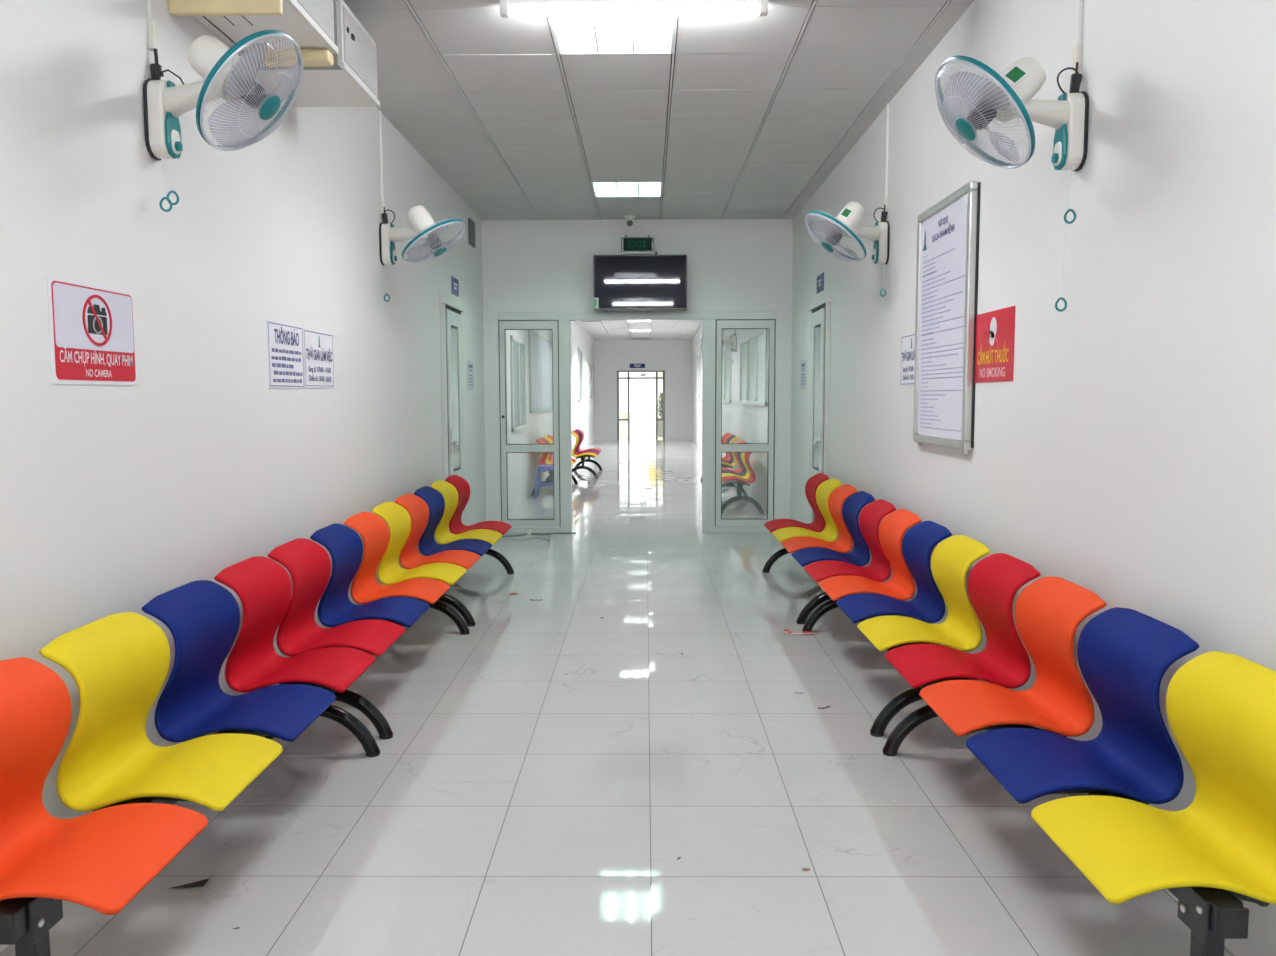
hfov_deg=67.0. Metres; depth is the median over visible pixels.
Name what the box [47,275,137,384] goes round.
wall sign
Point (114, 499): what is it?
wall
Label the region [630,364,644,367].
sign
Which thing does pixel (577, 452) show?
bench
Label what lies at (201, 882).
paper scrap
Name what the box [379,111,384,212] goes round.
cable conduit
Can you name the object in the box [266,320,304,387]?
notice
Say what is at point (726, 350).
window
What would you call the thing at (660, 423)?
pot
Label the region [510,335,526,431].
window
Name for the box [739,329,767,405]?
window
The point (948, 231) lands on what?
notice board
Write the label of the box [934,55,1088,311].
wall fan
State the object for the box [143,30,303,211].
wall fan
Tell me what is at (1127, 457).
wall
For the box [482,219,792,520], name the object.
wall
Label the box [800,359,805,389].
notice
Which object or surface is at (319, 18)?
grille
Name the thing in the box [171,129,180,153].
switch plate
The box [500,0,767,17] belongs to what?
tube light
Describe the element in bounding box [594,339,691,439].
wall
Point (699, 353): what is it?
window
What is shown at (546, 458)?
bench
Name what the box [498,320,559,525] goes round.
door
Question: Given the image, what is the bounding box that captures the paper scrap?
[171,879,208,887]
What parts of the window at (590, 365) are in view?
pane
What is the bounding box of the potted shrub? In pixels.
[655,393,662,436]
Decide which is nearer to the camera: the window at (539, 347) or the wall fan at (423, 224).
the wall fan at (423, 224)
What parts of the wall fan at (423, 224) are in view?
plate, control panel, arm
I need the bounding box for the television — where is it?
[593,251,686,310]
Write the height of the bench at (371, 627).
0.825 m
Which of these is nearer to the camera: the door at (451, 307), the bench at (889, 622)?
the bench at (889, 622)
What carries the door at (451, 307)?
in the wall at (114, 499)
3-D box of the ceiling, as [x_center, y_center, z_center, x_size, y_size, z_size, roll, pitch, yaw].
[0.021,-3.091,13.788,3.210,0.200,35.200,0,5,0]
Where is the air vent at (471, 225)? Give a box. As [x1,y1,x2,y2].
[468,218,475,247]
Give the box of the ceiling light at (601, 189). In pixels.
[591,173,662,196]
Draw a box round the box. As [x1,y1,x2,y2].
[257,0,379,106]
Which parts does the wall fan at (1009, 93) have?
arm, knob, control panel, ring pull, pull cord, ring pull, pull cord, plate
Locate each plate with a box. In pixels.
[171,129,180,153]
[451,276,458,296]
[817,272,823,293]
[1054,142,1061,165]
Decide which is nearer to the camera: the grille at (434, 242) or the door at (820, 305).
the grille at (434, 242)
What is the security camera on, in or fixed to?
attached to the ceiling
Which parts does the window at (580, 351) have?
pane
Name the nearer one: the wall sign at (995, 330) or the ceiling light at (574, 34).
the wall sign at (995, 330)
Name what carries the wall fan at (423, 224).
attached to the wall at (114, 499)
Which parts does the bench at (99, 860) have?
post, seat, seat, seat, seat, leg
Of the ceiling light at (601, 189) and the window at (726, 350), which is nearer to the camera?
the ceiling light at (601, 189)
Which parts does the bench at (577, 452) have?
seat, leg, seat, seat, leg, seat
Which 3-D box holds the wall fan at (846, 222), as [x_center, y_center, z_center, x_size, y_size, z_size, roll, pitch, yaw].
[1.325,-1.397,5.820,0.673,0.591,0.434,-2,5,-21]
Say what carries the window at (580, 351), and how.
in the wall at (114, 499)
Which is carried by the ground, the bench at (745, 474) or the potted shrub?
the potted shrub
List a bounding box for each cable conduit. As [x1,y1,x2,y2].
[147,0,157,50]
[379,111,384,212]
[884,103,888,211]
[1072,0,1082,73]
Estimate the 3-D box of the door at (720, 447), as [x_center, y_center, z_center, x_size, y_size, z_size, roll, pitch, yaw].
[1.123,-0.568,10.134,0.622,2.169,0.051,0,5,0]
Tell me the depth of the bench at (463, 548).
6.71 m
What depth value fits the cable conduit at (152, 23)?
3.28 m
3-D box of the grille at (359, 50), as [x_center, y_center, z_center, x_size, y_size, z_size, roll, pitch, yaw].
[-1.246,-1.901,4.340,0.015,0.290,0.550,0,5,0]
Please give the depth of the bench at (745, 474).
12.12 m
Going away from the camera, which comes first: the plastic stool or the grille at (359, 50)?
the grille at (359, 50)
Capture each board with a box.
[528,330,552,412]
[913,181,980,453]
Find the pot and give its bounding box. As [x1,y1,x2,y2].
[658,421,662,436]
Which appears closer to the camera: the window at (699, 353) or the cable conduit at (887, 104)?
the cable conduit at (887, 104)
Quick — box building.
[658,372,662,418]
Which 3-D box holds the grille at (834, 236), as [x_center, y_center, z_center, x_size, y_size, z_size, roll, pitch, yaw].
[1.153,-1.409,5.760,0.435,0.078,0.435,38,-1,-10]
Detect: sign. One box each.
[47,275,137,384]
[621,235,653,253]
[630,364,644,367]
[975,306,1015,382]
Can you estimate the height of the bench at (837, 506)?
0.825 m
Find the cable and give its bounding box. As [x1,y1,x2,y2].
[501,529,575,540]
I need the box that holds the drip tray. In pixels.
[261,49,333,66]
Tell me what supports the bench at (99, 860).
on the floor
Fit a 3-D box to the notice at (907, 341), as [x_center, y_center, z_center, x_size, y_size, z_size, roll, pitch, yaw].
[1.561,-0.676,5.505,0.005,0.295,0.460,0,5,0]
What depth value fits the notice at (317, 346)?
4.97 m
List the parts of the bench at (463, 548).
seat, leg, seat, seat, seat, leg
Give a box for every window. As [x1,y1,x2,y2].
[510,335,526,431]
[578,348,582,401]
[589,364,592,400]
[697,352,700,400]
[722,336,731,402]
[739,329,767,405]
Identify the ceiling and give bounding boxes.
[343,0,974,339]
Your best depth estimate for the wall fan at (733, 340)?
16.09 m
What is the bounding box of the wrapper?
[784,630,813,634]
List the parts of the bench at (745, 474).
seat, seat, leg, seat, seat, post, leg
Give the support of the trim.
attached to the ceiling
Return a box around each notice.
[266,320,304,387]
[303,328,333,387]
[467,360,473,390]
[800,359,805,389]
[900,333,914,385]
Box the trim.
[405,0,950,339]
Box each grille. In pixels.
[200,34,303,150]
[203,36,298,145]
[285,0,338,53]
[341,0,379,106]
[403,221,464,262]
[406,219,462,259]
[804,213,864,261]
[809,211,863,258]
[934,59,1030,168]
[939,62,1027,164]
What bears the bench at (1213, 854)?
on the floor
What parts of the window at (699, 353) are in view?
pane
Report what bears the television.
attached to the wall at (733, 264)
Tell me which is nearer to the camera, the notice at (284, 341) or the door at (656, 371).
the notice at (284, 341)
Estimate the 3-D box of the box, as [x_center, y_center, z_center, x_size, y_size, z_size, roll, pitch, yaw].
[-1.447,-1.968,4.335,0.424,0.426,0.550,0,5,0]
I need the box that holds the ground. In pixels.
[619,412,662,439]
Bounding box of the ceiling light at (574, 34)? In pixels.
[549,14,675,54]
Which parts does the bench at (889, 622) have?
leg, seat, seat, seat, seat, leg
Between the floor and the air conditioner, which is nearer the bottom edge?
the floor
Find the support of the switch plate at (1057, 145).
attached to the wall fan at (1009, 93)
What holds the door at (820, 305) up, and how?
in the wall at (1127, 457)
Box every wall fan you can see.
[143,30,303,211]
[379,205,464,301]
[698,330,736,363]
[804,201,889,296]
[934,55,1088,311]
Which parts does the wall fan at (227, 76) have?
plate, pull cord, ring pull, ring pull, control panel, knob, arm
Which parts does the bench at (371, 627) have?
leg, seat, seat, seat, seat, leg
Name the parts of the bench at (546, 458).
seat, seat, seat, leg, seat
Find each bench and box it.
[0,556,379,955]
[264,502,469,739]
[394,475,513,626]
[531,435,577,495]
[571,429,601,477]
[701,433,743,488]
[721,440,763,513]
[762,473,874,624]
[802,499,990,736]
[882,553,1275,955]
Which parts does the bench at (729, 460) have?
seat, seat, seat, seat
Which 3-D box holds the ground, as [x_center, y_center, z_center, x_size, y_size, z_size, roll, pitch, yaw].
[0.489,-3.655,60.807,60.000,0.100,58.200,0,5,0]
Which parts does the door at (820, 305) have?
panel, handle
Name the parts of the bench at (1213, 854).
leg, seat, seat, seat, seat, post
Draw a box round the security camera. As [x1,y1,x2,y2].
[625,215,634,226]
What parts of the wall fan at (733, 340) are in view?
arm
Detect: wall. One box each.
[0,0,593,952]
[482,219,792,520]
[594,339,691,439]
[692,0,1275,955]
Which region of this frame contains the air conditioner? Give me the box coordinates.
[168,0,341,69]
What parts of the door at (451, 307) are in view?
handle, panel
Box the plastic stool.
[534,465,553,498]
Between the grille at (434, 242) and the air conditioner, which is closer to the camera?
the air conditioner
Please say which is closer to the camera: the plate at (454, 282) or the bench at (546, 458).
the plate at (454, 282)
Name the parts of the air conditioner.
frame, casing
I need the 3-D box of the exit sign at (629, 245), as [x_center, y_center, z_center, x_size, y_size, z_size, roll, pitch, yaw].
[-0.004,-2.395,9.911,0.336,0.183,0.104,0,5,0]
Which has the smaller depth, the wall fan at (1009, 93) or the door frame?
the wall fan at (1009, 93)
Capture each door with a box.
[439,292,465,533]
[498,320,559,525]
[617,370,664,439]
[715,320,775,526]
[808,290,831,561]
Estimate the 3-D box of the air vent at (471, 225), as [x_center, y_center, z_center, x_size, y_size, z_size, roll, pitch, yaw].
[-1.606,-2.370,9.336,0.026,0.240,0.260,0,5,0]
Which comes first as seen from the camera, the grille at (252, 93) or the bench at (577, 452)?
the grille at (252, 93)
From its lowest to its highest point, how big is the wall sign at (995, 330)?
0.308 m
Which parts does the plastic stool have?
leg, leg, seat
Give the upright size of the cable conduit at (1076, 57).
0.696 m
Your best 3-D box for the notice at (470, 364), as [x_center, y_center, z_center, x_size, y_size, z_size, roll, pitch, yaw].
[-1.614,-0.985,9.308,0.005,0.285,0.310,0,5,0]
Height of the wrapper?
0.020 m
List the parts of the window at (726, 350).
pane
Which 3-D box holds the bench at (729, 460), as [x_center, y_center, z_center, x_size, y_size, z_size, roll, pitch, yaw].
[1.342,-0.285,15.569,0.562,0.825,1.983,0,5,0]
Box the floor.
[0,440,1234,955]
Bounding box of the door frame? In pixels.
[498,311,775,532]
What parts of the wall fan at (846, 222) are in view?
arm, control panel, plate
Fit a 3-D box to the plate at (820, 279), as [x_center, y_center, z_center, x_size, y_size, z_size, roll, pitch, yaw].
[1.582,-1.691,8.380,0.005,0.150,0.330,0,5,0]
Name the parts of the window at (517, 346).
pane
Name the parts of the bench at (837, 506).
leg, seat, seat, seat, leg, seat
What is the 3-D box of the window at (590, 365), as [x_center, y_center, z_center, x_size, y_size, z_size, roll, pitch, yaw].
[-1.441,-2.910,29.472,0.030,1.100,1.200,0,5,0]

